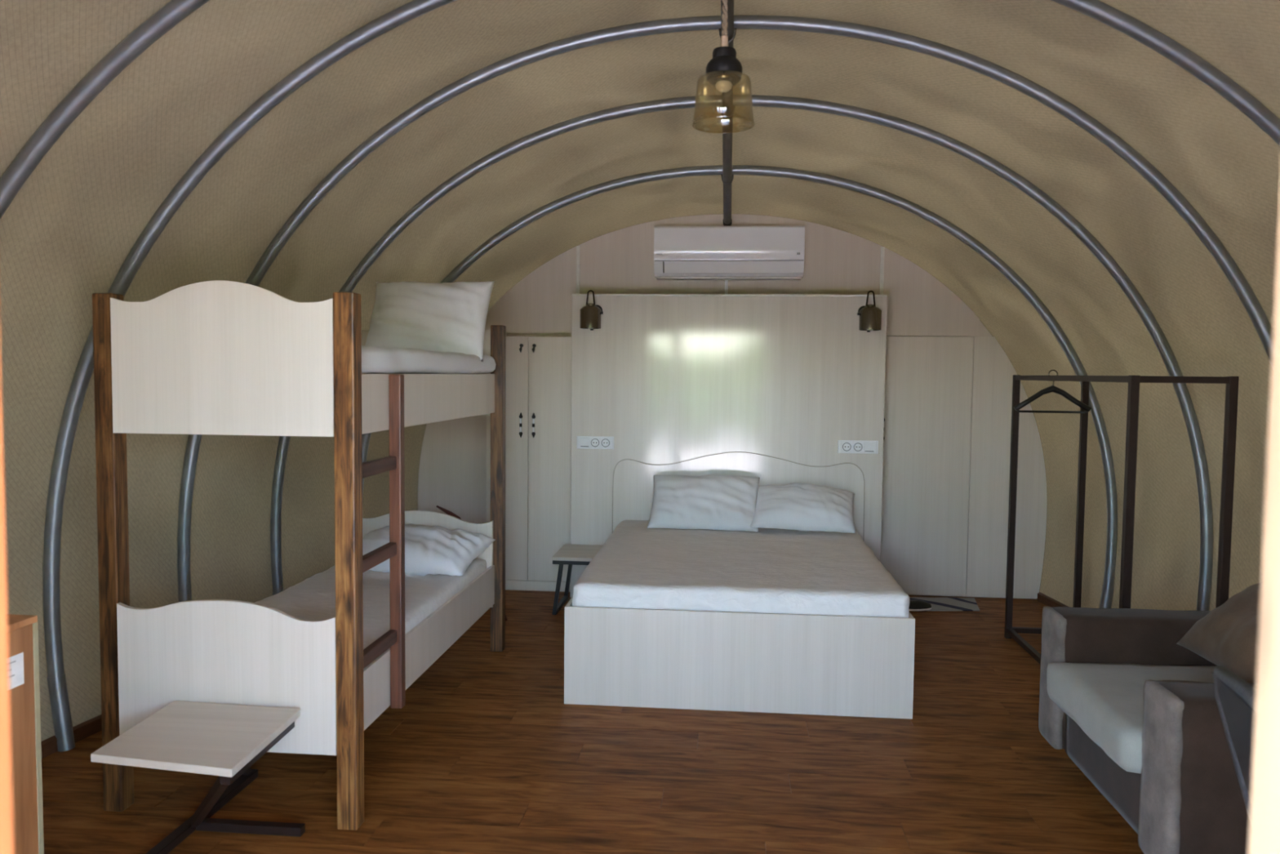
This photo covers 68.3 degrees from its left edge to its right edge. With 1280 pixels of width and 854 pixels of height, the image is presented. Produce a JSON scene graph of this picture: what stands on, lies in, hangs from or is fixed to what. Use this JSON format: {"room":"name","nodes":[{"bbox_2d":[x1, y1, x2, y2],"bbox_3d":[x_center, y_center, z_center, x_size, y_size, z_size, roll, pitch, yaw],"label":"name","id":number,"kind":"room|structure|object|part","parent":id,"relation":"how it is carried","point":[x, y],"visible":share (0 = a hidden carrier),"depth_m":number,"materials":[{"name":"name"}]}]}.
{"room":"tent interior","nodes":[
{"label":"tent interior","id":0,"kind":"room"},
{"bbox_2d":[41,589,1144,853],"bbox_3d":[0.336,1.359,3.792,5.800,0.060,6.250,1,3,5],"label":"floor","id":1,"kind":"structure","parent":0,"point":[485,753],"depth_m":3.59,"materials":[{"name":"brown laminate"}]},
{"bbox_2d":[7,613,44,853],"bbox_3d":[-1.969,0.967,2.201,0.537,0.858,0.895,1,3,5],"label":"base cabinet","id":2,"kind":"object","parent":1,"relation":"on","point":[23,629],"visible":0.8,"depth_m":2.56,"materials":[{"name":"orange wood"}]},
{"bbox_2d":[0,0,209,218],"bbox_3d":[0.226,-0.178,2.786,5.494,3.131,0.063,1,3,5],"label":"hoop","id":3,"kind":"object","parent":1,"relation":"on","point":[142,37],"visible":1,"depth_m":2.90,"materials":[{"name":"metal"}]},
{"bbox_2d":[90,700,305,853],"bbox_3d":[-1.343,1.140,3.114,0.478,0.420,0.872,1,3,5],"label":"side table","id":4,"kind":"object","parent":1,"relation":"on","point":[224,740],"visible":1,"depth_m":2.93,"materials":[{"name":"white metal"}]},
{"bbox_3d":[-1.338,1.166,2.924,0.026,0.383,0.572,-2,4,-34],"label":"slanted leg","id":5,"kind":"part","parent":4,"relation":"part of","materials":[{"name":"brown metal"}]},
{"bbox_3d":[-1.496,1.140,3.351,0.026,0.380,0.409,1,3,9],"label":"slanted leg","id":6,"kind":"part","parent":4,"relation":"part of","materials":[{"name":"brown metal"}]},
{"bbox_3d":[-1.164,0.985,2.893,0.030,0.032,0.441,1,3,3],"label":"rail","id":7,"kind":"part","parent":4,"relation":"part of","materials":[{"name":"brown metal"}]},
{"bbox_2d":[92,280,506,830],"bbox_3d":[-1.298,0.373,4.202,0.929,1.829,2.114,1,3,5],"label":"bunk bed","id":8,"kind":"object","parent":1,"relation":"on","point":[218,357],"visible":0.91,"depth_m":3.16,"materials":[{"name":"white wood"}]},
{"bbox_3d":[-1.819,0.441,3.262,0.070,1.790,0.070,1,3,5],"label":"post","id":9,"kind":"part","parent":8,"relation":"part of","materials":[{"name":"brown wood"}]},
{"bbox_3d":[-1.382,-0.228,3.124,0.766,0.508,0.018,1,3,5],"label":"footboard","id":10,"kind":"part","parent":8,"relation":"part of","materials":[{"name":"white wood"}]},
{"bbox_3d":[-1.393,0.836,3.185,0.766,0.510,0.018,1,3,5],"label":"footboard","id":11,"kind":"part","parent":8,"relation":"part of","materials":[{"name":"white wood"}]},
{"bbox_3d":[-0.970,0.455,3.147,0.070,1.792,0.070,1,3,5],"label":"post","id":12,"kind":"part","parent":8,"relation":"part of","materials":[{"name":"brown wood"}]},
{"bbox_2d":[254,558,486,648],"bbox_3d":[-1.293,0.817,4.180,0.767,0.137,1.986,1,3,5],"label":"mattress","id":13,"kind":"object","parent":8,"relation":"on","point":[313,598],"visible":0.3,"depth_m":4.21,"materials":[{"name":"white fabric"}]},
{"bbox_2d":[362,523,495,575],"bbox_3d":[-1.147,0.624,4.873,0.680,0.223,0.449,1,3,12],"label":"pillow","id":14,"kind":"object","parent":13,"relation":"on","point":[437,549],"visible":0.76,"depth_m":4.73,"materials":[{"name":"white fabric"}]},
{"bbox_3d":[-1.196,-0.333,5.187,0.782,0.529,0.018,1,3,5],"label":"headboard","id":15,"kind":"part","parent":8,"relation":"part of","materials":[{"name":"white wood"}]},
{"bbox_3d":[-1.203,0.718,5.184,0.802,0.521,0.018,1,3,5],"label":"headboard","id":16,"kind":"part","parent":8,"relation":"part of","materials":[{"name":"white wood"}]},
{"bbox_3d":[-0.888,-0.128,4.135,0.018,0.209,1.970,1,3,5],"label":"rail","id":17,"kind":"part","parent":8,"relation":"part of","materials":[{"name":"white wood"}]},
{"bbox_2d":[361,345,496,373],"bbox_3d":[-1.263,-0.286,4.120,0.811,0.113,1.995,1,3,5],"label":"mattress","id":18,"kind":"object","parent":8,"relation":"on","point":[375,360],"visible":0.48,"depth_m":3.84,"materials":[{"name":"white fabric"}]},
{"bbox_2d":[364,280,494,361],"bbox_3d":[-1.104,-0.552,4.887,0.663,0.422,0.259,1,3,10],"label":"pillow","id":19,"kind":"object","parent":18,"relation":"on","point":[443,317],"visible":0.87,"depth_m":4.83,"materials":[{"name":"white fabric"}]},
{"bbox_3d":[-0.899,0.918,4.195,0.018,0.214,1.970,1,3,5],"label":"rail","id":20,"kind":"part","parent":8,"relation":"part of","materials":[{"name":"white wood"}]},
{"bbox_3d":[-0.779,0.342,5.179,0.070,1.790,0.070,1,3,5],"label":"post","id":21,"kind":"part","parent":8,"relation":"part of","materials":[{"name":"brown wood"}]},
{"bbox_2d":[435,505,507,621],"bbox_3d":[-1.031,0.838,5.780,0.443,0.713,0.045,1,3,2],"label":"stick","id":22,"kind":"object","parent":1,"relation":"on","point":[447,512],"visible":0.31,"depth_m":5.77,"materials":[{"name":"brown wood"}]},
{"bbox_2d":[486,336,571,591],"bbox_3d":[-0.762,0.258,6.692,0.623,1.786,0.267,1,3,5],"label":"wardrobe","id":23,"kind":"object","parent":1,"relation":"on","point":[538,404],"visible":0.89,"depth_m":6.59,"materials":[{"name":"white wood"}]},
{"bbox_3d":[-0.931,0.224,6.619,0.296,1.709,0.016,1,3,5],"label":"door","id":24,"kind":"part","parent":23,"relation":"part of","materials":[{"name":"white wood"}]},
{"bbox_3d":[-0.740,-0.011,6.553,0.013,0.157,0.015,0,3,-17],"label":"handle","id":25,"kind":"part","parent":23,"relation":"part of","materials":[{"name":"white ceramic"}]},
{"bbox_3d":[-0.620,0.229,6.589,0.321,1.709,0.016,1,3,5],"label":"door","id":26,"kind":"part","parent":23,"relation":"part of","materials":[{"name":"white wood"}]},
{"bbox_2d":[551,543,603,614],"bbox_3d":[-0.383,0.999,6.199,0.315,0.374,0.460,1,3,5],"label":"side table","id":27,"kind":"object","parent":1,"relation":"on","point":[569,554],"visible":0.56,"depth_m":6.06,"materials":[{"name":"white wood"}]},
{"bbox_3d":[-0.522,1.026,6.003,0.069,0.338,0.024,1,3,5],"label":"leg","id":28,"kind":"part","parent":27,"relation":"part of","materials":[{"name":"black plastic"}]},
{"bbox_3d":[-0.482,1.003,6.420,0.069,0.338,0.024,1,3,5],"label":"leg","id":29,"kind":"part","parent":27,"relation":"part of","materials":[{"name":"black plastic"}]},
{"bbox_3d":[-0.401,0.858,5.977,0.305,0.024,0.024,1,3,5],"label":"rail","id":30,"kind":"part","parent":27,"relation":"part of","materials":[{"name":"black plastic"}]},
{"bbox_2d":[42,0,1279,751],"bbox_3d":[0.292,-0.217,3.481,5.364,3.131,0.063,1,3,5],"label":"hoop","id":31,"kind":"object","parent":1,"relation":"on","point":[1097,10],"visible":0.98,"depth_m":3.60,"materials":[{"name":"metal"}]},
{"bbox_2d":[177,15,1273,601],"bbox_3d":[0.363,-0.249,4.227,5.154,3.110,0.063,1,3,5],"label":"hoop","id":32,"kind":"object","parent":1,"relation":"on","point":[1164,187],"visible":0.8,"depth_m":4.12,"materials":[{"name":"metal"}]},
{"bbox_2d":[569,293,887,597],"bbox_3d":[0.572,0.149,6.374,2.078,2.067,0.138,1,3,5],"label":"headboard panel","id":33,"kind":"object","parent":1,"relation":"on","point":[673,378],"visible":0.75,"depth_m":6.28,"materials":[{"name":"white wood"}]},
{"bbox_2d":[579,289,603,330],"bbox_3d":[-0.320,-0.773,6.261,0.153,0.268,0.162,1,3,5],"label":"wall lamp","id":34,"kind":"object","parent":33,"relation":"attached to","point":[590,313],"visible":1,"depth_m":6.20,"materials":[{"name":"brown metal"}]},
{"bbox_3d":[-0.328,-0.728,6.253,0.140,0.150,0.140,1,3,5],"label":"lamp shade","id":35,"kind":"part","parent":34,"relation":"part of","materials":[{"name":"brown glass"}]},
{"bbox_2d":[576,435,613,448],"bbox_3d":[-0.303,0.105,6.380,0.251,0.086,0.015,1,3,5],"label":"socket plate","id":36,"kind":"object","parent":33,"relation":"attached to","point":[582,442],"visible":1,"depth_m":6.37,"materials":[{"name":"white plastic"}]},
{"bbox_3d":[-0.423,0.104,6.395,0.012,0.086,0.010,1,3,5],"label":"trim","id":37,"kind":"part","parent":36,"relation":"part of","materials":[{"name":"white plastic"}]},
{"bbox_2d":[580,437,589,447],"bbox_3d":[-0.373,0.105,6.385,0.063,0.062,0.008,1,3,5],"label":"light switch","id":38,"kind":"object","parent":36,"relation":"attached to","point":[584,442],"depth_m":6.38,"materials":[{"name":"grey plastic"}]},
{"bbox_2d":[590,438,599,447],"bbox_3d":[-0.303,0.106,6.379,0.063,0.062,0.006,1,3,5],"label":"socket","id":39,"kind":"object","parent":36,"relation":"attached to","point":[594,442],"depth_m":6.38,"materials":[{"name":"grey plastic"}]},
{"bbox_2d":[600,438,610,447],"bbox_3d":[-0.232,0.107,6.373,0.063,0.062,0.006,1,3,5],"label":"socket","id":40,"kind":"object","parent":36,"relation":"attached to","point":[605,442],"depth_m":6.37,"materials":[{"name":"grey plastic"}]},
{"bbox_3d":[-0.182,0.108,6.372,0.012,0.086,0.010,1,3,5],"label":"trim","id":41,"kind":"part","parent":36,"relation":"part of","materials":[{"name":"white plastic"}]},
{"bbox_2d":[837,440,878,453],"bbox_3d":[1.434,0.131,6.216,0.261,0.086,0.015,1,3,5],"label":"socket plate","id":42,"kind":"object","parent":33,"relation":"attached to","point":[843,446],"visible":1,"depth_m":6.21,"materials":[{"name":"white plastic"}]},
{"bbox_3d":[1.311,0.130,6.231,0.012,0.086,0.010,1,3,5],"label":"trim","id":43,"kind":"part","parent":42,"relation":"part of","materials":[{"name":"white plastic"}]},
{"bbox_2d":[841,441,852,451],"bbox_3d":[1.362,0.131,6.222,0.065,0.062,0.006,1,3,5],"label":"socket","id":44,"kind":"object","parent":42,"relation":"attached to","point":[846,446],"depth_m":6.22,"materials":[{"name":"grey plastic"}]},
{"bbox_2d":[853,442,862,451],"bbox_3d":[1.435,0.132,6.215,0.065,0.062,0.006,1,3,5],"label":"socket","id":45,"kind":"object","parent":42,"relation":"attached to","point":[857,446],"depth_m":6.21,"materials":[{"name":"grey plastic"}]},
{"bbox_2d":[864,442,874,452],"bbox_3d":[1.508,0.133,6.207,0.065,0.062,0.008,1,3,5],"label":"light switch","id":46,"kind":"object","parent":42,"relation":"attached to","point":[868,446],"depth_m":6.20,"materials":[{"name":"grey plastic"}]},
{"bbox_3d":[1.560,0.134,6.207,0.012,0.086,0.010,1,3,5],"label":"trim","id":47,"kind":"part","parent":42,"relation":"part of","materials":[{"name":"white plastic"}]},
{"bbox_2d":[857,290,881,332],"bbox_3d":[1.479,-0.745,6.091,0.153,0.268,0.162,1,3,5],"label":"wall lamp","id":48,"kind":"object","parent":33,"relation":"attached to","point":[870,316],"visible":1,"depth_m":6.03,"materials":[{"name":"brown metal"}]},
{"bbox_3d":[1.484,-0.700,6.082,0.140,0.150,0.140,1,3,5],"label":"lamp shade","id":49,"kind":"part","parent":48,"relation":"part of","materials":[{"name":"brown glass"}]},
{"bbox_2d":[564,451,915,719],"bbox_3d":[0.550,0.732,5.308,1.679,1.024,2.055,1,3,5],"label":"double bed","id":50,"kind":"object","parent":1,"relation":"on","point":[780,663],"visible":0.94,"depth_m":4.32,"materials":[{"name":"white wood"}]},
{"bbox_3d":[-0.246,1.004,5.399,0.018,0.455,2.016,1,3,5],"label":"panel","id":51,"kind":"part","parent":50,"relation":"part of","materials":[{"name":"white wood"}]},
{"bbox_3d":[0.647,0.676,6.322,1.675,1.022,0.015,1,3,5],"label":"headboard","id":52,"kind":"part","parent":50,"relation":"part of","materials":[{"name":"white wood"}]},
{"bbox_3d":[0.439,1.072,4.313,1.587,0.457,0.018,1,3,5],"label":"foot panel","id":53,"kind":"part","parent":50,"relation":"part of","materials":[{"name":"white wood"}]},
{"bbox_2d":[572,520,910,617],"bbox_3d":[0.541,0.756,5.315,1.566,0.147,2.009,1,3,5],"label":"mattress","id":54,"kind":"object","parent":50,"relation":"on","point":[768,570],"visible":0.9,"depth_m":4.65,"materials":[{"name":"white fabric"}]},
{"bbox_2d":[646,475,759,532],"bbox_3d":[0.412,0.477,6.042,0.711,0.324,0.343,1,3,5],"label":"pillow","id":55,"kind":"object","parent":54,"relation":"on","point":[713,502],"visible":1,"depth_m":5.95,"materials":[{"name":"white fabric"}]},
{"bbox_2d":[750,483,856,533],"bbox_3d":[1.031,0.499,5.956,0.643,0.271,0.375,1,3,10],"label":"pillow","id":56,"kind":"object","parent":54,"relation":"on","point":[794,506],"visible":1,"depth_m":5.83,"materials":[{"name":"white fabric"}]},
{"bbox_3d":[1.316,1.028,5.252,0.018,0.455,2.016,1,3,5],"label":"panel","id":57,"kind":"part","parent":50,"relation":"part of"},
{"bbox_2d":[361,164,1117,608],"bbox_3d":[0.508,-0.181,5.777,4.684,2.800,0.063,1,3,5],"label":"hoop","id":58,"kind":"object","parent":1,"relation":"on","point":[1108,588],"visible":0.68,"depth_m":5.60,"materials":[{"name":"metal"}]},
{"bbox_2d":[270,94,1213,610],"bbox_3d":[0.433,-0.229,4.976,4.984,2.985,0.063,1,3,5],"label":"hoop","id":59,"kind":"object","parent":1,"relation":"on","point":[1148,319],"visible":0.77,"depth_m":4.81,"materials":[{"name":"metal"}]},
{"bbox_2d":[909,596,979,610],"bbox_3d":[1.958,1.194,6.362,0.713,0.010,0.367,1,3,1],"label":"rug","id":60,"kind":"object","parent":1,"relation":"on","point":[937,603],"visible":0.59,"depth_m":6.37,"materials":[{"name":"grey fabric"}]},
{"bbox_2d":[908,599,931,610],"bbox_3d":[1.807,1.164,6.193,0.223,0.062,0.098,0,3,-10],"label":"slipper","id":61,"kind":"object","parent":60,"relation":"on","point":[914,605],"visible":0.73,"depth_m":6.16,"materials":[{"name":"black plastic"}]},
{"bbox_2d":[1004,374,1239,663],"bbox_3d":[2.298,0.520,4.718,0.419,1.552,1.639,1,3,5],"label":"clothes rack","id":62,"kind":"object","parent":1,"relation":"on","point":[1232,382],"visible":0.66,"depth_m":3.92,"materials":[{"name":"brown metal"}]},
{"bbox_3d":[2.182,0.472,5.533,0.034,1.552,0.034,1,3,5],"label":"post","id":63,"kind":"part","parent":62,"relation":"part of","materials":[{"name":"brown metal"}]},
{"bbox_3d":[2.099,1.242,4.777,0.028,0.030,1.571,1,3,5],"label":"floor rail","id":64,"kind":"part","parent":62,"relation":"part of","materials":[{"name":"brown metal"}]},
{"bbox_3d":[2.366,1.200,5.556,0.351,0.030,0.028,1,3,5],"label":"floor rail","id":65,"kind":"part","parent":62,"relation":"part of","materials":[{"name":"brown metal"}]},
{"bbox_2d":[1013,369,1091,413],"bbox_3d":[2.131,-0.184,4.875,0.384,0.224,0.041,1,3,5],"label":"hanger","id":66,"kind":"object","parent":62,"relation":"hanging from","point":[1053,388],"visible":0.9,"depth_m":4.87,"materials":[{"name":"black metal"}]},
{"bbox_3d":[2.114,-0.242,4.692,0.028,0.028,1.571,1,3,5],"label":"rail","id":67,"kind":"part","parent":62,"relation":"part of","materials":[{"name":"brown metal"}]},
{"bbox_3d":[2.566,0.478,5.497,0.034,1.552,0.034,1,3,5],"label":"post","id":68,"kind":"part","parent":62,"relation":"part of","materials":[{"name":"brown metal"}]},
{"bbox_3d":[2.030,0.561,3.938,0.034,1.552,0.034,1,3,5],"label":"post","id":69,"kind":"part","parent":62,"relation":"part of","materials":[{"name":"brown metal"}]},
{"bbox_3d":[2.230,-0.194,3.877,0.351,0.028,0.028,1,3,5],"label":"rail","id":70,"kind":"part","parent":62,"relation":"part of","materials":[{"name":"brown metal"}]},
{"bbox_3d":[2.414,0.568,3.902,0.034,1.552,0.034,1,3,5],"label":"post","id":71,"kind":"part","parent":62,"relation":"part of","materials":[{"name":"brown metal"}]},
{"bbox_2d":[1038,605,1256,853],"bbox_3d":[1.991,1.047,3.227,0.957,0.663,1.162,1,3,5],"label":"armchair","id":72,"kind":"object","parent":1,"relation":"on","point":[1135,708],"visible":0.76,"depth_m":3.07,"materials":[{"name":"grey fabric"}]},
{"bbox_3d":[1.631,0.986,3.733,0.045,0.525,0.206,1,3,5],"label":"panel","id":73,"kind":"part","parent":72,"relation":"part of","materials":[{"name":"beige fabric"}]},
{"bbox_2d":[1046,662,1216,773],"bbox_3d":[1.883,0.987,3.231,0.739,0.153,0.764,1,3,5],"label":"seat cushion","id":74,"kind":"object","parent":72,"relation":"on","point":[1105,700],"depth_m":3.29,"materials":[{"name":"grey fabric"}]},
{"bbox_3d":[2.059,0.993,3.693,0.868,0.536,0.217,1,3,5],"label":"armrest","id":75,"kind":"part","parent":72,"relation":"part of","materials":[{"name":"brown fabric"}]},
{"bbox_3d":[1.542,1.035,2.794,0.046,0.532,0.206,1,3,5],"label":"panel","id":76,"kind":"part","parent":72,"relation":"part of","materials":[{"name":"beige fabric"}]},
{"bbox_3d":[1.969,1.042,2.754,0.868,0.544,0.217,1,3,5],"label":"armrest","id":77,"kind":"part","parent":72,"relation":"part of","materials":[{"name":"brown fabric"}]},
{"bbox_2d":[1176,582,1261,682],"bbox_3d":[2.164,0.677,3.192,0.420,0.332,0.540,1,3,5],"label":"cushion","id":78,"kind":"object","parent":72,"relation":"on","point":[1228,636],"visible":0.69,"depth_m":3.22,"materials":[{"name":"brown fabric"}]},
{"bbox_2d":[1211,665,1256,819],"bbox_3d":[1.442,0.980,1.756,0.612,0.956,0.526,1,3,15],"label":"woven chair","id":79,"kind":"object","parent":1,"relation":"on","point":[1235,697],"visible":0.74,"depth_m":1.94,"materials":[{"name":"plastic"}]},
{"bbox_2d":[0,0,1279,741],"bbox_3d":[0.308,-0.240,3.650,5.545,3.149,6.100,1,3,5],"label":"ceiling","id":80,"kind":"structure","parent":0,"point":[66,235],"depth_m":4.35,"materials":[{"name":"beige fabric"}]},
{"bbox_2d":[718,0,736,226],"bbox_3d":[0.329,-1.507,3.596,0.078,0.585,5.879,1,3,5],"label":"pipe","id":81,"kind":"object","parent":80,"relation":"attached to","point":[726,110],"visible":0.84,"depth_m":5.10,"materials":[{"name":"grey metal"}]},
{"bbox_2d":[692,0,754,133],"bbox_3d":[0.264,-1.341,2.918,0.194,0.806,0.194,1,3,5],"label":"pendant lamp","id":82,"kind":"object","parent":81,"relation":"hanging from","point":[724,70],"visible":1,"depth_m":2.90,"materials":[{"name":"grey paint"}]},
{"bbox_3d":[0.260,-1.012,2.937,0.192,0.146,0.192,1,3,5],"label":"lamp shade","id":83,"kind":"part","parent":82,"relation":"part of","materials":[{"name":"orange glass"}]},
{"bbox_3d":[0.261,-1.057,2.934,0.054,0.034,0.054,1,3,5],"label":"bulb","id":84,"kind":"part","parent":82,"relation":"part of","materials":[{"name":"glass"}]},
{"bbox_3d":[0.264,-1.424,2.913,0.020,0.442,0.020,1,3,5],"label":"cord","id":85,"kind":"part","parent":82,"relation":"part of","materials":[{"name":"beige fabric"}]},
{"bbox_2d":[417,213,1046,599],"bbox_3d":[0.594,-0.173,6.694,4.490,2.675,0.062,1,3,5],"label":"wall","id":86,"kind":"structure","parent":0,"point":[452,470],"depth_m":6.55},
{"bbox_2d":[40,714,102,758],"bbox_3d":[-2.222,1.260,4.003,0.190,0.062,5.964,1,3,10],"label":"baseboard","id":87,"kind":"structure","parent":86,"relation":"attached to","point":[91,726],"depth_m":3.90,"materials":[{"name":"brown wood"}]},
{"bbox_3d":[-1.295,0.227,6.887,0.665,1.814,0.020,1,3,5],"label":"panel","id":88,"kind":"part","parent":86,"relation":"part of","materials":[{"name":"white wood"}]},
{"bbox_3d":[-0.756,-0.985,6.768,0.631,0.623,0.020,1,3,5],"label":"panel","id":89,"kind":"part","parent":86,"relation":"part of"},
{"bbox_3d":[0.380,0.254,6.729,2.600,1.814,0.020,1,3,5],"label":"panel","id":90,"kind":"part","parent":86,"relation":"part of","materials":[{"name":"beige wood"}]},
{"bbox_2d":[724,280,728,293],"bbox_3d":[0.605,-0.948,6.623,0.022,0.230,0.014,1,3,5],"label":"duct","id":91,"kind":"object","parent":86,"relation":"attached to","point":[726,281],"visible":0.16,"depth_m":6.61,"materials":[{"name":"white plastic"}]},
{"bbox_2d":[653,225,804,279],"bbox_3d":[0.612,-1.199,6.516,1.022,0.352,0.197,1,3,5],"label":"air conditioner","id":92,"kind":"object","parent":86,"relation":"attached to","point":[680,252],"visible":1,"depth_m":6.44,"materials":[{"name":"white plastic"}]},
{"bbox_3d":[0.604,-1.253,6.427,1.014,0.218,0.024,1,3,5],"label":"panel","id":93,"kind":"part","parent":92,"relation":"part of","materials":[{"name":"white plastic"}]},
{"bbox_3d":[0.616,-1.070,6.632,2.117,0.837,0.020,1,3,5],"label":"panel","id":94,"kind":"part","parent":86,"relation":"part of","materials":[{"name":"white wood"}]},
{"bbox_2d":[880,336,973,595],"bbox_3d":[1.964,0.276,6.540,0.630,1.800,0.056,1,3,5],"label":"door","id":95,"kind":"structure","parent":86,"relation":"in","point":[927,401],"depth_m":6.55,"materials":[{"name":"white wood"}]},
{"bbox_3d":[2.003,-0.935,6.508,0.664,0.610,0.020,1,3,5],"label":"panel","id":96,"kind":"part","parent":86,"relation":"part of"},
{"bbox_3d":[2.544,0.283,6.518,0.521,1.801,0.032,1,3,5],"label":"panel","id":97,"kind":"part","parent":86,"relation":"part of","materials":[{"name":"white wood"}]},
{"bbox_2d":[1037,592,1069,607],"bbox_3d":[2.811,1.339,3.527,0.190,0.062,5.964,1,3,0],"label":"baseboard","id":98,"kind":"structure","parent":86,"relation":"attached to","point":[1042,598],"depth_m":6.35,"materials":[{"name":"brown wood"}]},
{"bbox_3d":[0.024,-0.048,0.669,5.440,3.200,0.100,1,3,5],"label":"wall","id":99,"kind":"structure","parent":0,"visible":0},
{"bbox_2d":[0,361,13,853],"bbox_3d":[-0.590,0.486,0.763,0.070,2.110,0.150,1,3,5],"label":"trim","id":100,"kind":"structure","parent":99,"relation":"attached to","point":[6,827],"depth_m":0.81,"materials":[{"name":"brown wood"}]},
{"bbox_2d":[1248,204,1279,853],"bbox_3d":[0.493,0.503,0.660,0.070,2.110,0.150,1,3,5],"label":"trim","id":101,"kind":"structure","parent":99,"relation":"attached to","point":[1264,811],"depth_m":0.70,"materials":[{"name":"beige wood"}]}
]}

